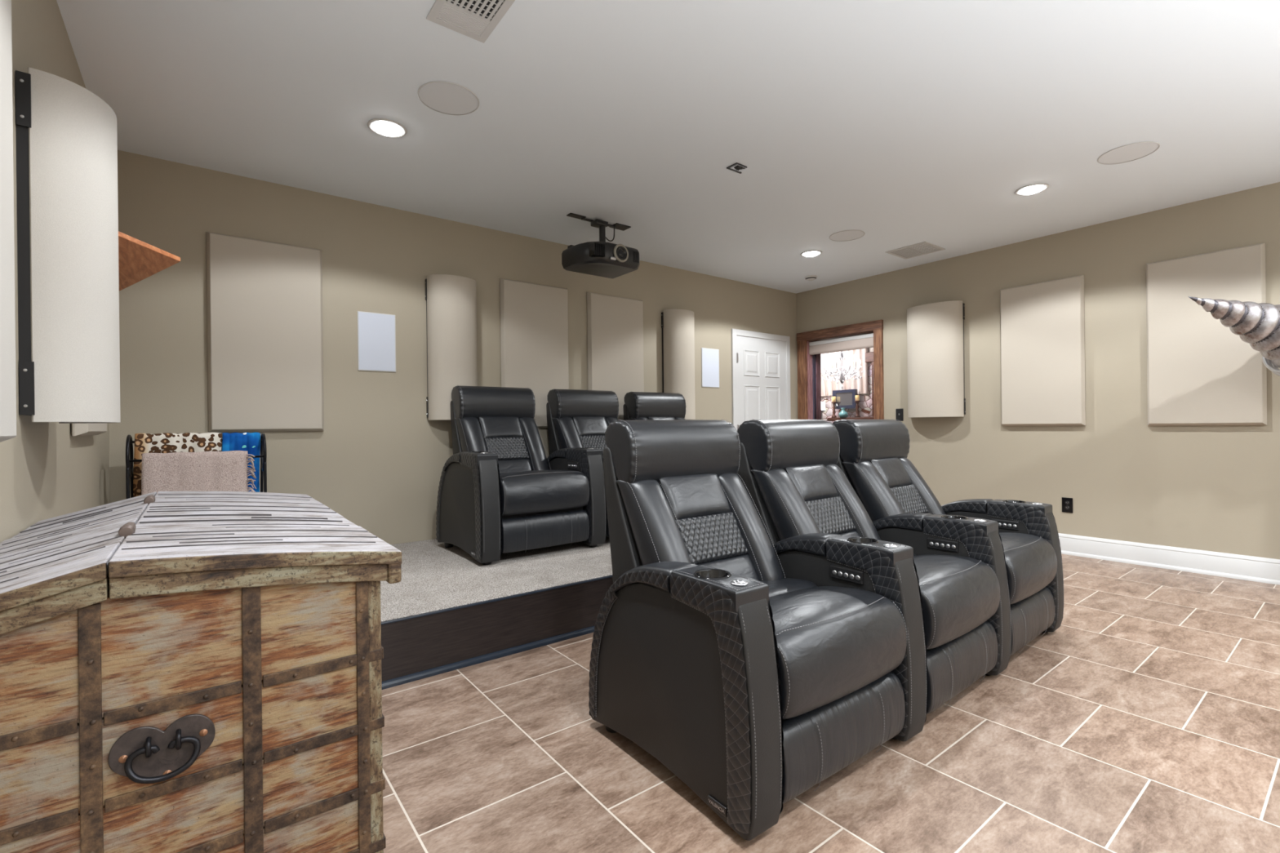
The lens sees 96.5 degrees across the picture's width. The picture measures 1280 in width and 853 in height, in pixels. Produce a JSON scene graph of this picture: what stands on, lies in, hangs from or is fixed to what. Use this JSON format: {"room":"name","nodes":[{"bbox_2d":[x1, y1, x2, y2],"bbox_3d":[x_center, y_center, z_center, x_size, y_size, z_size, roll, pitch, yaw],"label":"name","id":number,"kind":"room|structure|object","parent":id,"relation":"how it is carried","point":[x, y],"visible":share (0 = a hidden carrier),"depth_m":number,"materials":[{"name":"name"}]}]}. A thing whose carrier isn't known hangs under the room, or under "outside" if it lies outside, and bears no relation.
{"room":"home theater","nodes":[
{"label":"home theater","id":0,"kind":"room"},
{"bbox_2d":[0,0,110,542],"bbox_3d":[-0.641,-0.229,0.073,0.120,2.672,7.934,-1,0,-38],"label":"wall","id":1,"kind":"structure","parent":0,"point":[46,472],"depth_m":1.85,"materials":[{"name":"beige paint"}]},
{"bbox_2d":[0,0,16,442],"bbox_3d":[-1.353,-0.569,1.134,0.049,1.215,0.610,-1,0,-38],"label":"acoustic panel","id":2,"kind":"object","parent":1,"relation":"attached to","point":[7,316],"visible":1,"depth_m":1.32,"materials":[{"name":"fabric"}]},
{"bbox_2d":[15,66,120,423],"bbox_3d":[-1.784,-0.512,1.811,0.193,1.000,0.412,-1,0,-38],"label":"curved panel","id":3,"kind":"object","parent":1,"relation":"attached to","point":[66,135],"visible":1,"depth_m":1.67,"materials":[{"name":"fabric"}]},
{"bbox_2d":[71,422,106,435],"bbox_3d":[-2.377,-0.561,2.466,0.049,1.200,0.610,-1,0,-38],"label":"acoustic panel","id":4,"kind":"object","parent":1,"relation":"attached to","point":[93,428],"visible":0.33,"depth_m":2.30,"materials":[{"name":"fabric"}]},
{"bbox_2d":[118,231,180,291],"bbox_3d":[-2.346,-0.751,2.658,0.335,0.032,1.504,-1,0,-38],"label":"wall shelf","id":5,"kind":"object","parent":1,"relation":"attached to","point":[138,260],"visible":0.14,"depth_m":2.58,"materials":[{"name":"brown wood"}]},
{"bbox_2d":[108,150,797,544],"bbox_3d":[-0.462,-0.235,5.138,6.339,2.672,0.120,-1,0,-38],"label":"wall","id":6,"kind":"structure","parent":0,"point":[378,460],"depth_m":3.94,"materials":[{"name":"beige paint"}]},
{"bbox_2d":[206,231,324,432],"bbox_3d":[-2.336,-0.568,3.592,0.610,1.200,0.049,-1,0,-38],"label":"acoustic panel","id":7,"kind":"object","parent":6,"relation":"attached to","point":[265,340],"visible":1,"depth_m":3.56,"materials":[{"name":"fabric"}]},
{"bbox_2d":[357,311,395,372],"bbox_3d":[-1.840,-0.590,4.000,0.248,0.408,0.010,-1,0,-38],"label":"wall speaker","id":8,"kind":"object","parent":6,"relation":"attached to","point":[376,332],"visible":1,"depth_m":3.99,"materials":[{"name":"grey"}]},
{"bbox_2d":[425,274,477,420],"bbox_3d":[-1.379,-0.576,4.255,0.378,1.055,0.168,-1,0,-38],"label":"curved panel","id":9,"kind":"object","parent":6,"relation":"attached to","point":[451,300],"visible":0.78,"depth_m":4.16,"materials":[{"name":"fabric"}]},
{"bbox_2d":[500,278,568,428],"bbox_3d":[-0.857,-0.585,4.729,0.610,1.200,0.049,-1,0,-38],"label":"acoustic panel","id":10,"kind":"object","parent":6,"relation":"attached to","point":[534,317],"visible":0.69,"depth_m":4.70,"materials":[{"name":"fabric"}]},
{"bbox_2d":[586,292,644,420],"bbox_3d":[-0.210,-0.592,5.227,0.610,1.200,0.049,-1,0,-38],"label":"acoustic panel","id":11,"kind":"object","parent":6,"relation":"attached to","point":[615,324],"visible":0.64,"depth_m":5.19,"materials":[{"name":"fabric"}]},
{"bbox_2d":[661,309,695,419],"bbox_3d":[0.409,-0.602,5.629,0.378,1.065,0.168,-1,0,-38],"label":"curved panel","id":12,"kind":"object","parent":6,"relation":"attached to","point":[677,325],"visible":0.77,"depth_m":5.54,"materials":[{"name":"fabric"}]},
{"bbox_2d":[701,347,719,387],"bbox_3d":[0.738,-0.613,5.981,0.254,0.407,0.010,-1,0,-38],"label":"wall speaker","id":13,"kind":"object","parent":6,"relation":"attached to","point":[709,357],"visible":1,"depth_m":5.97,"materials":[{"name":"grey"}]},
{"bbox_2d":[731,328,791,430],"bbox_3d":[1.403,0.009,6.452,0.977,2.140,0.106,-1,0,-38],"label":"door","id":14,"kind":"structure","parent":6,"relation":"in","point":[761,362],"depth_m":6.44,"materials":[{"name":"white wood"}]},
{"bbox_2d":[56,0,1279,293],"bbox_3d":[1.857,-1.644,2.003,6.459,0.100,7.934,-1,0,-38],"label":"ceiling","id":15,"kind":"structure","parent":0,"point":[901,123],"depth_m":2.85,"materials":[{"name":"white paint"}]},
{"bbox_2d":[367,118,407,137],"bbox_3d":[-1.317,-1.547,2.982,0.192,0.025,0.192,-1,0,-38],"label":"recessed light","id":16,"kind":"object","parent":15,"relation":"in","point":[386,127],"visible":1,"depth_m":2.96,"materials":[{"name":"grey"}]},
{"bbox_2d":[417,80,479,115],"bbox_3d":[-0.911,-1.562,2.726,0.280,0.006,0.280,-1,0,-38],"label":"ceiling speaker","id":17,"kind":"object","parent":15,"relation":"attached to","point":[449,98],"visible":1,"depth_m":2.72,"materials":[{"name":"grey"}]},
{"bbox_2d":[426,0,515,43],"bbox_3d":[-0.628,-1.563,2.128,0.230,0.006,0.322,-1,0,-38],"label":"ceiling vent","id":18,"kind":"object","parent":15,"relation":"in","point":[477,20],"visible":1,"depth_m":2.17,"materials":[{"name":"grey metal"}]},
{"bbox_2d":[561,213,639,278],"bbox_3d":[-0.253,-1.373,4.288,0.550,0.399,0.383,-1,0,-38],"label":"projector","id":19,"kind":"object","parent":15,"relation":"hanging from","point":[601,258],"visible":1,"depth_m":4.20,"materials":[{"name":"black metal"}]},
{"bbox_2d":[589,241,604,257],"bbox_3d":[-0.305,-1.251,4.058,0.090,0.087,0.068,-1,0,-38],"label":"grille","id":20,"kind":"object","parent":19,"relation":"attached to","point":[597,249],"depth_m":4.04,"materials":[{"name":"black plastic"}]},
{"bbox_2d":[634,251,638,262],"bbox_3d":[-0.044,-1.259,4.260,0.049,0.077,0.046,-1,0,-38],"label":"grille","id":21,"kind":"object","parent":19,"relation":"attached to","point":[636,253],"depth_m":4.25,"materials":[{"name":"black plastic"}]},
{"bbox_2d":[726,162,747,173],"bbox_3d":[0.603,-1.578,3.492,0.124,0.006,0.084,-1,0,-38],"label":"ceiling plate","id":22,"kind":"object","parent":15,"relation":"attached to","point":[737,167],"visible":1,"depth_m":3.48,"materials":[{"name":"black plastic"}]},
{"bbox_2d":[804,275,817,280],"bbox_3d":[1.821,-1.578,6.091,0.132,0.038,0.132,-1,0,-38],"label":"smoke detector","id":23,"kind":"object","parent":15,"relation":"attached to","point":[810,277],"visible":1,"depth_m":6.05,"materials":[{"name":"grey plastic"}]},
{"bbox_2d":[800,249,822,257],"bbox_3d":[1.574,-1.580,5.252,0.192,0.025,0.192,-1,0,-38],"label":"recessed light","id":24,"kind":"object","parent":15,"relation":"in","point":[811,253],"visible":1,"depth_m":5.21,"materials":[{"name":"white"}]},
{"bbox_2d":[829,229,864,241],"bbox_3d":[1.727,-1.592,4.769,0.280,0.006,0.280,-1,0,-38],"label":"ceiling speaker","id":25,"kind":"object","parent":15,"relation":"attached to","point":[846,235],"visible":1,"depth_m":4.76,"materials":[{"name":"grey"}]},
{"bbox_2d":[884,241,945,259],"bbox_3d":[2.503,-1.600,5.201,0.367,0.006,0.367,-1,0,-38],"label":"ceiling vent","id":26,"kind":"object","parent":15,"relation":"in","point":[924,247],"visible":1,"depth_m":5.19,"materials":[{"name":"grey metal"}]},
{"bbox_2d":[1014,182,1048,195],"bbox_3d":[2.643,-1.591,3.856,0.192,0.025,0.192,-1,0,-38],"label":"recessed light","id":27,"kind":"object","parent":15,"relation":"in","point":[1033,188],"visible":1,"depth_m":3.83,"materials":[{"name":"white"}]},
{"bbox_2d":[1097,141,1159,164],"bbox_3d":[2.864,-1.603,3.355,0.280,0.006,0.280,-1,0,-38],"label":"ceiling speaker","id":28,"kind":"object","parent":15,"relation":"attached to","point":[1134,151],"visible":1,"depth_m":3.35,"materials":[{"name":"grey"}]},
{"bbox_2d":[382,554,1279,852],"bbox_3d":[1.887,1.128,2.005,6.459,0.100,7.934,-1,0,-38],"label":"floor","id":29,"kind":"structure","parent":0,"point":[1148,721],"depth_m":1.88,"materials":[{"name":"tile"}]},
{"bbox_2d":[0,491,401,852],"bbox_3d":[-1.157,0.654,1.455,0.718,0.915,1.314,-1,0,-38],"label":"wooden chest","id":30,"kind":"object","parent":29,"relation":"on","point":[181,672],"visible":1,"depth_m":1.00,"materials":[{"name":"brown wood"}]},
{"bbox_2d":[380,536,613,689],"bbox_3d":[-0.490,0.962,3.949,4.822,0.280,1.714,-1,0,-38],"label":"platform","id":31,"kind":"object","parent":29,"relation":"on","point":[448,611],"visible":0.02,"depth_m":2.88,"materials":[{"name":"grey carpet"}]},
{"bbox_2d":[125,432,266,498],"bbox_3d":[-2.417,0.438,3.146,0.592,0.797,0.335,-1,0,-38],"label":"rack","id":32,"kind":"object","parent":31,"relation":"on","point":[129,442],"visible":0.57,"depth_m":3.03,"materials":[{"name":"black metal"}]},
{"bbox_2d":[133,432,222,497],"bbox_3d":[-2.495,0.398,3.099,0.375,0.728,0.069,-1,0,-38],"label":"folded blanket","id":33,"kind":"object","parent":32,"relation":"hanging from","point":[166,442],"visible":0.29,"depth_m":3.05,"materials":[{"name":"multicoloured fabric"}]},
{"bbox_2d":[141,450,256,495],"bbox_3d":[-2.331,0.429,3.042,0.482,0.592,0.090,-1,0,-38],"label":"folded blanket","id":34,"kind":"object","parent":32,"relation":"hanging from","point":[203,471],"visible":0.49,"depth_m":3.02,"materials":[{"name":"beige fabric"}]},
{"bbox_2d":[222,431,260,492],"bbox_3d":[-2.277,0.397,3.267,0.188,0.726,0.066,-1,0,-38],"label":"folded blanket","id":35,"kind":"object","parent":32,"relation":"hanging from","point":[249,442],"visible":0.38,"depth_m":3.27,"materials":[{"name":"blue fabric"}]},
{"bbox_2d":[435,386,607,564],"bbox_3d":[-0.850,0.263,3.953,0.902,1.126,0.945,-1,0,-38],"label":"recliner","id":36,"kind":"object","parent":31,"relation":"on","point":[499,492],"visible":1,"depth_m":3.74,"materials":[{"name":"black leather"}]},
{"bbox_2d":[479,416,524,438],"bbox_3d":[-1.002,0.004,4.144,0.306,0.156,0.095,-1,0,-38],"label":"cushion","id":37,"kind":"object","parent":36,"relation":"on","point":[492,427],"depth_m":4.13,"materials":[{"name":"black leather"}]},
{"bbox_2d":[497,458,532,473],"bbox_3d":[-0.891,0.311,4.007,0.306,0.152,0.094,-1,0,-38],"label":"cushion","id":38,"kind":"object","parent":36,"relation":"on","point":[509,465],"depth_m":4.02,"materials":[{"name":"black leather"}]},
{"bbox_2d":[499,470,589,515],"bbox_3d":[-0.686,0.411,3.744,0.608,0.259,0.418,-1,0,-38],"label":"seat cushion","id":39,"kind":"object","parent":36,"relation":"on","point":[535,492],"depth_m":3.58,"materials":[{"name":"black leather"}]},
{"bbox_2d":[546,388,618,536],"bbox_3d":[-0.174,0.255,4.472,0.762,1.126,0.951,-1,0,-38],"label":"recliner","id":40,"kind":"object","parent":31,"relation":"on","point":[576,418],"visible":0.26,"depth_m":4.56,"materials":[{"name":"black leather"}]},
{"bbox_2d":[573,416,608,435],"bbox_3d":[-0.384,-0.003,4.619,0.306,0.156,0.094,-1,0,-38],"label":"cushion","id":41,"kind":"object","parent":40,"relation":"on","point":[585,425],"depth_m":4.59,"materials":[{"name":"black leather"}]},
{"bbox_2d":[622,391,737,475],"bbox_3d":[0.434,0.248,4.943,0.762,1.126,0.951,-1,0,-38],"label":"recliner","id":42,"kind":"object","parent":31,"relation":"on","point":[638,406],"visible":0.15,"depth_m":5.06,"materials":[{"name":"black leather"}]},
{"bbox_2d":[648,417,675,419],"bbox_3d":[0.223,-0.010,5.088,0.306,0.156,0.095,-1,0,-38],"label":"cushion","id":43,"kind":"object","parent":42,"relation":"on","point":[649,418],"depth_m":5.09,"materials":[{"name":"black leather"}]},
{"bbox_2d":[588,419,927,840],"bbox_3d":[0.372,0.531,2.073,0.902,1.126,0.945,-1,0,-36],"label":"recliner","id":44,"kind":"object","parent":29,"relation":"on","point":[754,670],"visible":1,"depth_m":1.79,"materials":[{"name":"black leather"}]},
{"bbox_2d":[659,473,731,519],"bbox_3d":[0.226,0.273,2.268,0.306,0.156,0.094,-1,0,-36],"label":"cushion","id":45,"kind":"object","parent":44,"relation":"on","point":[689,496],"depth_m":2.24,"materials":[{"name":"black leather"}]},
{"bbox_2d":[696,554,759,581],"bbox_3d":[0.332,0.580,2.128,0.306,0.152,0.094,-1,0,-36],"label":"cushion","id":46,"kind":"object","parent":44,"relation":"on","point":[745,565],"depth_m":2.17,"materials":[{"name":"black leather"}]},
{"bbox_2d":[768,586,906,719],"bbox_3d":[0.531,0.679,1.860,0.608,0.259,0.418,-1,0,-36],"label":"seat cushion","id":47,"kind":"object","parent":44,"relation":"on","point":[831,642],"depth_m":1.69,"materials":[{"name":"black leather"}]},
{"bbox_2d":[737,419,1011,713],"bbox_3d":[1.042,0.524,2.592,0.762,1.126,0.951,-1,0,-39],"label":"recliner","id":48,"kind":"object","parent":29,"relation":"on","point":[789,470],"visible":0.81,"depth_m":2.53,"materials":[{"name":"black leather"}]},
{"bbox_2d":[786,464,838,501],"bbox_3d":[0.828,0.266,2.733,0.306,0.156,0.095,-1,0,-39],"label":"cushion","id":49,"kind":"object","parent":48,"relation":"on","point":[815,482],"depth_m":2.71,"materials":[{"name":"black leather"}]},
{"bbox_2d":[838,530,860,537],"bbox_3d":[0.941,0.573,2.599,0.306,0.152,0.094,-1,0,-39],"label":"cushion","id":50,"kind":"object","parent":48,"relation":"on","point":[855,533],"depth_m":2.67,"materials":[{"name":"black leather"}]},
{"bbox_2d":[913,554,999,648],"bbox_3d":[1.152,0.672,2.340,0.608,0.259,0.418,-1,0,-39],"label":"seat cushion","id":51,"kind":"object","parent":48,"relation":"on","point":[959,593],"depth_m":2.16,"materials":[{"name":"black leather"}]},
{"bbox_2d":[831,418,1063,656],"bbox_3d":[1.636,0.517,3.080,0.762,1.126,0.951,-1,0,-40],"label":"recliner","id":52,"kind":"object","parent":29,"relation":"on","point":[873,453],"visible":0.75,"depth_m":3.02,"materials":[{"name":"black leather"}]},
{"bbox_2d":[871,457,911,488],"bbox_3d":[1.421,0.259,3.219,0.306,0.156,0.094,-1,0,-40],"label":"cushion","id":53,"kind":"object","parent":52,"relation":"on","point":[895,472],"depth_m":3.19,"materials":[{"name":"black leather"}]},
{"bbox_2d":[999,532,1057,604],"bbox_3d":[1.750,0.665,2.829,0.608,0.259,0.418,-1,0,-40],"label":"seat cushion","id":54,"kind":"object","parent":52,"relation":"on","point":[1031,560],"depth_m":2.64,"materials":[{"name":"black leather"}]},
{"bbox_2d":[821,347,873,422],"bbox_3d":[5.588,-0.420,10.856,0.100,2.900,8.000,-1,0,-38],"label":"wall","id":55,"kind":"structure","parent":0,"point":[864,409],"depth_m":11.99,"materials":[{"name":"stone"}]},
{"bbox_2d":[820,347,867,395],"bbox_3d":[4.297,-1.268,12.361,0.077,1.180,1.350,-1,0,-38],"label":"drapery","id":56,"kind":"object","parent":55,"relation":"attached to","point":[860,384],"visible":0.39,"depth_m":12.15,"materials":[{"name":"white fabric"}]},
{"bbox_2d":[832,389,857,408],"bbox_3d":[4.349,-0.578,12.138,0.080,0.400,0.540,-1,0,-38],"label":"framed mirror","id":57,"kind":"object","parent":55,"relation":"attached to","point":[846,398],"visible":0.83,"depth_m":12.10,"materials":[{"name":"blue mirror"}]},
{"bbox_2d":[835,392,852,405],"bbox_3d":[4.351,-0.583,12.139,0.035,0.270,0.400,-1,0,-38],"label":"mirror glass","id":58,"kind":"object","parent":57,"relation":"attached to","point":[842,398],"depth_m":12.13,"materials":[{"name":"grey mirror"}]},
{"bbox_2d":[827,417,874,421],"bbox_3d":[4.640,-0.158,11.765,0.299,0.075,1.600,-1,0,-38],"label":"mantel shelf","id":59,"kind":"object","parent":55,"relation":"attached to","point":[836,418],"visible":0.36,"depth_m":11.90,"materials":[{"name":"brown wood"}]},
{"bbox_2d":[831,396,836,417],"bbox_3d":[4.154,-0.416,12.239,0.110,0.450,0.110,-1,0,-38],"label":"candle holder","id":60,"kind":"object","parent":59,"relation":"on","point":[833,402],"visible":1,"depth_m":12.21,"materials":[{"name":"brown wood"}]},
{"bbox_2d":[831,396,835,401],"bbox_3d":[4.152,-0.586,12.238,0.080,0.110,0.080,-1,0,-38],"label":"candle","id":61,"kind":"object","parent":60,"relation":"on","point":[833,398],"depth_m":12.21,"materials":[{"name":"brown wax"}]},
{"bbox_2d":[838,408,848,417],"bbox_3d":[4.282,-0.292,12.033,0.200,0.200,0.200,-1,0,-38],"label":"ornament","id":62,"kind":"object","parent":59,"relation":"on","point":[843,413],"visible":1,"depth_m":11.98,"materials":[{"name":"teal ceramic"}]},
{"bbox_2d":[854,395,860,417],"bbox_3d":[4.489,-0.419,11.802,0.110,0.450,0.110,-1,0,-38],"label":"candle holder","id":63,"kind":"object","parent":59,"relation":"on","point":[857,401],"visible":1,"depth_m":11.78,"materials":[{"name":"brown wood"}]},
{"bbox_2d":[855,395,859,400],"bbox_3d":[4.487,-0.589,11.802,0.080,0.110,0.080,-1,0,-38],"label":"candle","id":64,"kind":"object","parent":63,"relation":"on","point":[857,397],"depth_m":11.77,"materials":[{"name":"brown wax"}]},
{"bbox_2d":[865,351,873,362],"bbox_3d":[4.964,-1.424,11.456,0.140,0.200,0.900,-1,0,-38],"label":"trim","id":65,"kind":"structure","parent":55,"relation":"attached to","point":[868,356],"depth_m":11.70,"materials":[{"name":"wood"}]},
{"bbox_2d":[871,361,874,417],"bbox_3d":[4.812,-0.188,11.689,0.120,2.450,0.070,-1,0,-38],"label":"trim","id":66,"kind":"structure","parent":55,"relation":"attached to","point":[873,381],"depth_m":11.66,"materials":[{"name":"brown wood"}]},
{"bbox_2d":[795,182,1279,559],"bbox_3d":[4.333,-0.287,3.896,0.250,2.672,7.694,-1,0,-38],"label":"wall","id":67,"kind":"structure","parent":0,"point":[1213,488],"depth_m":4.54,"materials":[{"name":"beige paint"}]},
{"bbox_2d":[796,319,884,419],"bbox_3d":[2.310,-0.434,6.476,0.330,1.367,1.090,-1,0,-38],"label":"door frame","id":68,"kind":"structure","parent":67,"relation":"in","point":[811,344],"depth_m":6.55,"materials":[{"name":"brown wood"}]},
{"bbox_2d":[808,337,873,355],"bbox_3d":[2.280,-0.903,6.445,0.057,0.105,0.846,-1,0,-38],"label":"roller blind","id":69,"kind":"object","parent":68,"relation":"attached to","point":[851,343],"depth_m":6.43,"materials":[{"name":"fabric"}]},
{"bbox_2d":[895,408,903,421],"bbox_3d":[2.658,-0.120,5.859,0.016,0.126,0.078,-1,0,-38],"label":"light switch","id":70,"kind":"object","parent":67,"relation":"attached to","point":[899,412],"visible":0.87,"depth_m":5.86,"materials":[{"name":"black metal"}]},
{"bbox_2d":[906,300,965,417],"bbox_3d":[2.817,-0.630,5.512,0.178,1.080,0.531,-1,0,-38],"label":"curved panel","id":71,"kind":"object","parent":67,"relation":"attached to","point":[935,331],"visible":1,"depth_m":5.40,"materials":[{"name":"fabric"}]},
{"bbox_2d":[1000,274,1085,426],"bbox_3d":[3.401,-0.616,4.857,0.049,1.220,0.610,-1,0,-38],"label":"acoustic panel","id":72,"kind":"object","parent":67,"relation":"attached to","point":[1042,324],"visible":1,"depth_m":4.81,"materials":[{"name":"fabric"}]},
{"bbox_2d":[1062,497,1072,513],"bbox_3d":[3.538,0.651,4.732,0.010,0.124,0.076,-1,0,-38],"label":"wall outlet","id":73,"kind":"object","parent":67,"relation":"attached to","point":[1067,503],"visible":1,"depth_m":4.73,"materials":[{"name":"black plastic"}]},
{"bbox_2d":[1057,533,1279,585],"bbox_3d":[4.236,0.968,3.812,0.030,0.165,7.694,-1,0,-38],"label":"baseboard","id":74,"kind":"structure","parent":67,"relation":"attached to","point":[1257,569],"depth_m":4.20,"materials":[{"name":"white wood"}]},
{"bbox_2d":[1146,242,1266,426],"bbox_3d":[4.006,-0.620,4.069,0.049,1.225,0.610,-1,0,-38],"label":"acoustic panel","id":75,"kind":"object","parent":67,"relation":"attached to","point":[1200,372],"visible":0.9,"depth_m":4.05,"materials":[{"name":"fabric"}]},
{"bbox_2d":[1187,296,1279,376],"bbox_3d":[3.816,0.127,3.384,0.815,1.858,0.473,-1,0,-14],"label":"sculpture","id":76,"kind":"object","parent":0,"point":[1258,325],"visible":1,"depth_m":3.44,"materials":[{"name":"metal"}]},
{"bbox_3d":[3.565,-1.897,9.312,5.163,0.100,8.000,-1,0,-38],"label":"ceiling","id":77,"kind":"structure","parent":0,"visible":0},
{"bbox_2d":[821,351,862,388],"bbox_3d":[3.358,-1.233,9.501,0.661,1.223,0.650,-1,0,-38],"label":"chandelier","id":78,"kind":"object","parent":77,"relation":"hanging from","point":[842,371],"visible":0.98,"depth_m":9.47,"materials":[{"name":"glass"}]},
{"bbox_3d":[2.618,1.112,10.589,5.163,0.100,4.786,-1,0,-38],"label":"floor","id":79,"kind":"structure","parent":0,"visible":0},
{"bbox_2d":[821,401,826,420],"bbox_3d":[3.910,0.252,12.311,0.320,1.590,0.320,-1,0,-38],"label":"candelabra","id":80,"kind":"object","parent":79,"relation":"on","point":[823,404],"visible":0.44,"depth_m":12.26,"materials":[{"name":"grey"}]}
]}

